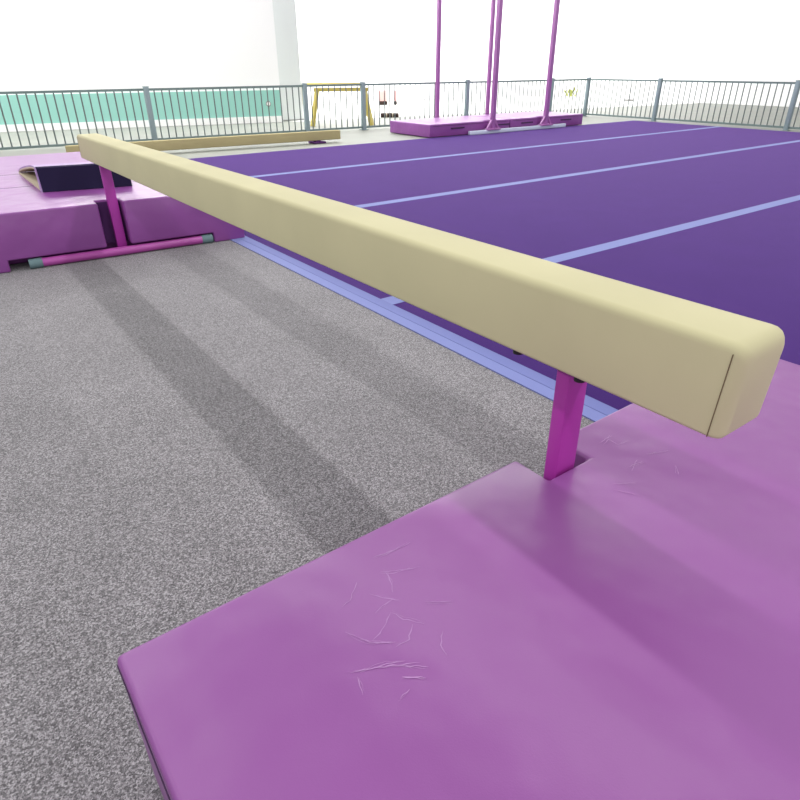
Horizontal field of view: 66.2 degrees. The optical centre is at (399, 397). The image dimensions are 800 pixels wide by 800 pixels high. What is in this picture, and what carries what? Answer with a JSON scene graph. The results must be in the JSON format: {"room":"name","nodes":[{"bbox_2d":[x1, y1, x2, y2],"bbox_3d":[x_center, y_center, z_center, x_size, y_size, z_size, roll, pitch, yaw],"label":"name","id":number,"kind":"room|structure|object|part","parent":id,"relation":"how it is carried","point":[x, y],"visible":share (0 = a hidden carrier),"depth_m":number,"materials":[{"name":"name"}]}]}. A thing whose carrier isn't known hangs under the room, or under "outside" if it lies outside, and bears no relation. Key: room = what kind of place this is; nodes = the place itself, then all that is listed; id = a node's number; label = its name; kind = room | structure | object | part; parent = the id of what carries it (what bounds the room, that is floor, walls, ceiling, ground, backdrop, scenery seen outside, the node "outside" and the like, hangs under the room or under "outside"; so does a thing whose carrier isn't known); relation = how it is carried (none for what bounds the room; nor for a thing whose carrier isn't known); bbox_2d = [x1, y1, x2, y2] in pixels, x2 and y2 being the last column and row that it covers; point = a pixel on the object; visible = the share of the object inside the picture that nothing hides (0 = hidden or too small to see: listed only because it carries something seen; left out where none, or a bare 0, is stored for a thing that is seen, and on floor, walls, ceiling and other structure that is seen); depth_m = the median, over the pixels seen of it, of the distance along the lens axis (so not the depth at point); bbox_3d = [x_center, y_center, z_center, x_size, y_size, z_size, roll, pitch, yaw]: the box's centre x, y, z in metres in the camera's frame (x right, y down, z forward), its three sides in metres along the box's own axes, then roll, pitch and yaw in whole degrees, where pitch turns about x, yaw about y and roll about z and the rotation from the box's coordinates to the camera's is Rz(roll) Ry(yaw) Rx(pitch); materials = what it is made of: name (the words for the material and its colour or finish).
{"room":"outdoor gymnastics area","nodes":[
{"label":"outdoor gymnastics area","id":0,"kind":"room"},
{"bbox_2d":[0,0,279,124],"bbox_3d":[-8.667,-8.148,11.305,12.520,6.000,0.144,-11,30,-19],"label":"wall","id":1,"kind":"structure","parent":0,"point":[46,45],"depth_m":12.96,"materials":[{"name":"white paint"}]},
{"bbox_2d":[0,90,280,124],"bbox_3d":[-8.624,-5.836,12.472,12.520,0.546,0.022,-11,30,-19],"label":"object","id":2,"kind":"structure","parent":1,"relation":"attached to","point":[40,97],"depth_m":13.41,"materials":[{"name":"teal"}]},
{"bbox_2d":[0,116,281,131],"bbox_3d":[-8.619,-5.530,12.629,12.520,0.136,0.040,-11,30,-19],"label":"baseboard","id":3,"kind":"structure","parent":1,"relation":"attached to","point":[74,125],"depth_m":13.55,"materials":[{"name":"white paint"}]},
{"bbox_2d":[272,0,303,119],"bbox_3d":[-2.694,-9.462,13.662,0.648,6.000,0.120,-20,34,-31],"label":"wall","id":4,"kind":"structure","parent":0,"point":[284,11],"depth_m":14.40,"materials":[{"name":"white paint"}]},
{"bbox_2d":[380,90,386,104],"bbox_3d":[-0.565,-10.055,20.558,0.276,0.432,0.216,-2,29,-2],"label":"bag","id":5,"kind":"object","parent":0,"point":[381,91],"visible":0.65,"depth_m":20.47,"materials":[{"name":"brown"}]},
{"bbox_2d":[0,95,799,158],"bbox_3d":[0.119,-3.627,9.337,33.600,0.139,25.440,-20,34,-31],"label":"floor","id":6,"kind":"structure","parent":0,"point":[377,134],"depth_m":13.02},
{"bbox_2d":[142,86,157,139],"bbox_3d":[-4.331,-4.912,10.659,0.144,0.890,0.144,-20,34,-31],"label":"fence post","id":7,"kind":"object","parent":6,"relation":"on","point":[146,92],"visible":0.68,"depth_m":10.61,"materials":[{"name":"grey metal"}]},
{"bbox_2d":[149,85,305,139],"bbox_3d":[-3.086,-5.289,11.339,2.851,0.826,0.036,-17,33,-28],"label":"railing","id":8,"kind":"object","parent":7,"relation":"attached to","point":[277,86],"visible":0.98,"depth_m":11.27,"materials":[{"name":"grey metal"}]},
{"bbox_3d":[-3.087,-5.636,11.151,2.851,0.036,0.036,-17,33,-28],"label":"rail","id":9,"kind":"part","parent":8,"relation":"part of","materials":[{"name":"grey metal"}]},
{"bbox_3d":[-3.084,-4.942,11.528,2.851,0.036,0.036,-17,33,-28],"label":"rail","id":10,"kind":"part","parent":8,"relation":"part of","materials":[{"name":"grey metal"}]},
{"bbox_2d":[65,130,340,151],"bbox_3d":[-2.948,-4.094,9.873,4.377,0.190,0.246,-16,32,-27],"label":"beam","id":11,"kind":"structure","parent":6,"relation":"on","point":[314,137],"depth_m":9.96,"materials":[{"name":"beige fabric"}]},
{"bbox_2d":[0,240,593,799],"bbox_3d":[-4.811,1.387,0.012,13.080,0.002,14.280,-20,34,-31],"label":"floor","id":12,"kind":"structure","parent":6,"relation":"on","point":[185,430],"depth_m":2.17,"materials":[{"name":"grey carpet"}]},
{"bbox_2d":[0,152,244,272],"bbox_3d":[-2.853,-1.833,5.519,1.788,0.375,3.234,-18,33,-29],"label":"mat","id":13,"kind":"object","parent":12,"relation":"on","point":[34,223],"visible":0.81,"depth_m":4.36,"materials":[{"name":"purple"}]},
{"bbox_2d":[18,162,131,191],"bbox_3d":[-2.712,-1.882,5.036,0.614,0.172,1.274,-20,34,-31],"label":"springboard","id":14,"kind":"object","parent":13,"relation":"on","point":[80,175],"visible":0.79,"depth_m":4.63,"materials":[{"name":"purple fabric"}]},
{"bbox_3d":[-2.720,-1.819,5.086,0.611,0.013,1.242,-20,34,-31],"label":"panel","id":15,"kind":"part","parent":14,"relation":"part of","materials":[{"name":"beige"}]},
{"bbox_3d":[-2.730,-1.902,5.056,0.611,0.157,1.208,-20,34,-31],"label":"panel","id":16,"kind":"part","parent":14,"relation":"part of","materials":[{"name":"fabric"}]},
{"bbox_2d":[28,133,784,480],"bbox_3d":[-0.806,-0.646,2.858,1.250,0.812,4.740,-20,34,-31],"label":"beam","id":17,"kind":"structure","parent":12,"relation":"on","point":[709,371],"depth_m":1.38,"materials":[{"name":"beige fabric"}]},
{"bbox_3d":[-2.017,-1.351,4.317,0.065,0.583,0.038,-20,34,-31],"label":"leg","id":18,"kind":"part","parent":17,"relation":"part of","materials":[{"name":"purple metal"}]},
{"bbox_3d":[0.391,0.166,1.503,0.070,0.583,0.038,-20,34,-31],"label":"leg","id":19,"kind":"part","parent":17,"relation":"part of","materials":[{"name":"purple metal"}]},
{"bbox_2d":[117,359,799,799],"bbox_3d":[1.007,0.685,0.882,2.094,0.343,2.184,-20,34,-31],"label":"mat","id":20,"kind":"object","parent":12,"relation":"on","point":[624,624],"visible":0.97,"depth_m":1.02,"materials":[{"name":"purple plastic"}]},
{"bbox_2d":[301,83,309,131],"bbox_3d":[-1.840,-5.667,12.021,0.144,0.890,0.144,-20,34,-31],"label":"fence post","id":21,"kind":"object","parent":6,"relation":"on","point":[304,88],"visible":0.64,"depth_m":11.98,"materials":[{"name":"grey metal"}]},
{"bbox_2d":[307,84,362,130],"bbox_3d":[-1.297,-5.831,12.318,1.196,0.826,0.036,-17,33,-28],"label":"railing","id":22,"kind":"object","parent":21,"relation":"attached to","point":[322,85],"visible":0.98,"depth_m":12.30,"materials":[{"name":"grey metal"}]},
{"bbox_3d":[-1.299,-6.178,12.129,1.196,0.036,0.036,-17,33,-28],"label":"rail","id":23,"kind":"part","parent":22,"relation":"part of","materials":[{"name":"grey metal"}]},
{"bbox_3d":[-1.295,-5.484,12.507,1.196,0.036,0.036,-17,33,-28],"label":"rail","id":24,"kind":"part","parent":22,"relation":"part of","materials":[{"name":"grey metal"}]},
{"bbox_2d":[310,87,373,126],"bbox_3d":[-1.294,-6.440,13.585,1.422,0.763,0.358,-4,29,-7],"label":"trestle","id":25,"kind":"object","parent":6,"relation":"on","point":[314,107],"visible":0.73,"depth_m":13.43,"materials":[{"name":"yellow paint"}]},
{"bbox_3d":[-1.867,-6.351,13.457,0.228,0.734,0.107,-20,34,-31],"label":"leg","id":26,"kind":"part","parent":25,"relation":"part of","materials":[{"name":"yellow paint"}]},
{"bbox_3d":[-0.701,-6.430,13.591,0.203,0.734,0.246,-20,34,-31],"label":"leg","id":27,"kind":"part","parent":25,"relation":"part of","materials":[{"name":"yellow paint"}]},
{"bbox_2d":[359,82,368,129],"bbox_3d":[-0.753,-5.996,12.615,0.144,0.890,0.144,-20,34,-31],"label":"fence post","id":28,"kind":"object","parent":6,"relation":"on","point":[362,87],"visible":1,"depth_m":12.58,"materials":[{"name":"grey metal"}]},
{"bbox_2d":[365,81,466,127],"bbox_3d":[0.377,-6.338,13.233,2.580,0.826,0.036,-17,33,-28],"label":"railing","id":29,"kind":"object","parent":28,"relation":"attached to","point":[458,82],"visible":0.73,"depth_m":13.08,"materials":[{"name":"grey metal"}]},
{"bbox_3d":[0.379,-5.991,13.422,2.580,0.036,0.036,-17,33,-28],"label":"rail","id":30,"kind":"part","parent":29,"relation":"part of","materials":[{"name":"grey metal"}]},
{"bbox_3d":[0.375,-6.685,13.045,2.580,0.036,0.036,-17,33,-28],"label":"rail","id":31,"kind":"part","parent":29,"relation":"part of","materials":[{"name":"grey metal"}]},
{"bbox_2d":[381,113,398,117],"bbox_3d":[-0.261,-7.188,15.610,0.456,0.113,0.113,1,29,3],"label":"roller","id":32,"kind":"object","parent":6,"relation":"on","point":[382,114],"visible":0.88,"depth_m":15.57,"materials":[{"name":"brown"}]},
{"bbox_2d":[390,116,509,137],"bbox_3d":[1.001,-5.421,12.229,2.052,0.218,1.274,-20,34,-31],"label":"mat","id":33,"kind":"object","parent":6,"relation":"on","point":[456,125],"visible":0.78,"depth_m":11.76,"materials":[{"name":"purple"}]},
{"bbox_2d":[435,0,495,117],"bbox_3d":[1.377,-7.330,12.841,2.040,3.000,0.192,-20,34,-31],"label":"frame","id":34,"kind":"object","parent":6,"relation":"on","point":[439,2],"visible":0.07,"depth_m":12.88,"materials":[{"name":"purple paint"}]},
{"bbox_2d":[464,80,469,115],"bbox_3d":[1.507,-6.680,13.852,0.144,0.890,0.144,-20,34,-31],"label":"fence post","id":35,"kind":"object","parent":6,"relation":"on","point":[467,85],"visible":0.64,"depth_m":13.79,"materials":[{"name":"grey metal"}]},
{"bbox_2d":[470,80,546,114],"bbox_3d":[2.599,-7.011,14.449,2.490,0.826,0.036,-17,33,-28],"label":"railing","id":36,"kind":"object","parent":35,"relation":"attached to","point":[507,81],"visible":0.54,"depth_m":14.39,"materials":[{"name":"grey metal"}]},
{"bbox_3d":[2.597,-7.358,14.260,2.490,0.036,0.036,-17,33,-28],"label":"rail","id":37,"kind":"part","parent":36,"relation":"part of","materials":[{"name":"grey metal"}]},
{"bbox_2d":[189,120,799,421],"bbox_3d":[4.724,-2.205,6.512,12.076,0.007,13.680,-20,34,-31],"label":"exercise mat","id":38,"kind":"object","parent":6,"relation":"on","point":[701,214],"visible":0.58,"depth_m":5.88,"materials":[{"name":"purple carpet"}]},
{"bbox_2d":[468,0,565,134],"bbox_3d":[2.414,-6.611,11.751,2.736,2.753,0.132,-20,34,-31],"label":"frame","id":39,"kind":"object","parent":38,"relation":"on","point":[545,123],"visible":1,"depth_m":11.88,"materials":[{"name":"purple metal"}]},
{"bbox_3d":[1.803,-5.245,11.974,0.336,0.028,0.132,-20,34,-31],"label":"foot plate","id":40,"kind":"part","parent":39,"relation":"part of","materials":[{"name":"purple paint"}]},
{"bbox_2d":[469,111,582,127],"bbox_3d":[2.747,-6.045,13.360,2.244,0.218,1.274,-20,34,-31],"label":"mat","id":41,"kind":"object","parent":6,"relation":"on","point":[518,119],"visible":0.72,"depth_m":13.09,"materials":[{"name":"purple"}]},
{"bbox_2d":[549,78,554,111],"bbox_3d":[3.691,-7.342,15.046,0.144,0.890,0.144,-20,34,-31],"label":"fence post","id":42,"kind":"object","parent":6,"relation":"on","point":[553,79],"visible":0.44,"depth_m":14.98,"materials":[{"name":"grey metal"}]},
{"bbox_2d":[553,79,587,114],"bbox_3d":[4.222,-7.503,15.337,1.165,0.826,0.036,-17,33,-28],"label":"railing","id":43,"kind":"object","parent":42,"relation":"attached to","point":[556,80],"visible":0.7,"depth_m":15.29,"materials":[{"name":"grey metal"}]},
{"bbox_3d":[4.220,-7.849,15.148,1.165,0.036,0.036,-17,33,-28],"label":"rail","id":44,"kind":"part","parent":43,"relation":"part of","materials":[{"name":"grey metal"}]},
{"bbox_2d":[583,77,591,115],"bbox_3d":[4.753,-7.663,15.627,0.144,0.890,0.144,-20,34,-31],"label":"fence post","id":45,"kind":"object","parent":6,"relation":"on","point":[588,82],"visible":0.94,"depth_m":15.59,"materials":[{"name":"grey metal"}]},
{"bbox_2d":[585,79,657,118],"bbox_3d":[5.351,-7.280,14.915,0.036,0.826,1.925,-20,34,-31],"label":"railing","id":46,"kind":"object","parent":45,"relation":"attached to","point":[605,80],"visible":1,"depth_m":14.87,"materials":[{"name":"grey metal"}]},
{"bbox_3d":[5.353,-6.933,15.104,0.036,0.036,1.925,-20,34,-31],"label":"rail","id":47,"kind":"part","parent":46,"relation":"part of","materials":[{"name":"grey metal"}]},
{"bbox_3d":[5.349,-7.627,14.727,0.036,0.036,1.925,-20,34,-31],"label":"rail","id":48,"kind":"part","parent":46,"relation":"part of","materials":[{"name":"grey metal"}]},
{"bbox_2d":[649,78,663,120],"bbox_3d":[5.949,-6.896,14.204,0.144,0.890,0.144,-20,34,-31],"label":"fence post","id":49,"kind":"object","parent":6,"relation":"on","point":[659,85],"visible":1,"depth_m":14.18,"materials":[{"name":"grey metal"}]},
{"bbox_2d":[655,80,795,127],"bbox_3d":[6.837,-6.326,13.146,0.036,0.826,2.902,-20,34,-31],"label":"railing","id":50,"kind":"object","parent":49,"relation":"attached to","point":[665,81],"visible":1,"depth_m":13.04,"materials":[{"name":"grey metal"}]},
{"bbox_3d":[6.839,-5.979,13.335,0.036,0.036,2.902,-20,34,-31],"label":"rail","id":51,"kind":"part","parent":50,"relation":"part of","materials":[{"name":"grey metal"}]},
{"bbox_3d":[6.835,-6.673,12.958,0.036,0.036,2.902,-20,34,-31],"label":"rail","id":52,"kind":"part","parent":50,"relation":"part of","materials":[{"name":"grey metal"}]},
{"bbox_2d":[782,80,799,130],"bbox_3d":[7.726,-5.756,12.089,0.144,0.890,0.144,-20,34,-31],"label":"fence post","id":53,"kind":"object","parent":6,"relation":"on","point":[796,90],"visible":1,"depth_m":12.07,"materials":[{"name":"grey metal"}]},
{"bbox_2d":[788,102,799,128],"bbox_3d":[8.629,-5.177,11.015,0.036,0.826,2.950,-20,34,-31],"label":"railing","id":54,"kind":"object","parent":53,"relation":"attached to","point":[793,127],"visible":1,"depth_m":12.11,"materials":[{"name":"grey metal"}]},
{"bbox_3d":[-6.862,-4.146,9.274,0.144,0.890,0.144,-20,34,-31],"label":"fence post","id":55,"kind":"object","parent":6,"relation":"on","visible":0},
{"bbox_2d":[0,88,152,149],"bbox_3d":[-5.596,-4.529,9.966,2.899,0.826,0.036,-17,33,-28],"label":"railing","id":56,"kind":"object","parent":55,"relation":"attached to","point":[140,89],"visible":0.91,"depth_m":10.02,"materials":[{"name":"grey metal"}]},
{"bbox_3d":[-5.598,-4.876,9.778,2.899,0.036,0.036,-17,33,-28],"label":"rail","id":57,"kind":"part","parent":56,"relation":"part of","materials":[{"name":"grey metal"}]},
{"bbox_3d":[-5.594,-4.182,10.155,2.899,0.036,0.036,-17,33,-28],"label":"rail","id":58,"kind":"part","parent":56,"relation":"part of","materials":[{"name":"grey paint"}]},
{"bbox_2d":[295,0,533,104],"bbox_3d":[-0.636,-13.549,21.158,16.800,6.000,0.240,-20,34,-31],"label":"wall","id":59,"kind":"structure","parent":0,"point":[340,41],"depth_m":22.20,"materials":[{"name":"white paint"}]},
{"bbox_2d":[293,95,688,121],"bbox_3d":[2.046,-9.440,19.862,14.280,0.001,7.920,-20,34,-31],"label":"floor","id":60,"kind":"structure","parent":0,"point":[349,105],"depth_m":19.84,"materials":[{"name":"white"}]},
{"bbox_2d":[301,83,366,115],"bbox_3d":[-1.791,-7.878,16.208,1.931,0.786,0.357,1,29,3],"label":"trestle","id":61,"kind":"object","parent":60,"relation":"on","point":[307,83],"visible":0.13,"depth_m":16.00,"materials":[{"name":"yellow paint"}]},
{"bbox_2d":[560,87,578,100],"bbox_3d":[6.082,-10.867,21.907,0.645,0.508,0.664,-20,34,-31],"label":"plant","id":62,"kind":"object","parent":60,"relation":"on","point":[571,90],"visible":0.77,"depth_m":21.93,"materials":[{"name":"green plant"}]},
{"bbox_2d":[526,0,799,106],"bbox_3d":[13.006,-10.870,16.093,0.240,6.000,25.200,-20,34,-31],"label":"wall","id":63,"kind":"structure","parent":0,"point":[705,40],"depth_m":20.96,"materials":[{"name":"white paint"}]}
]}

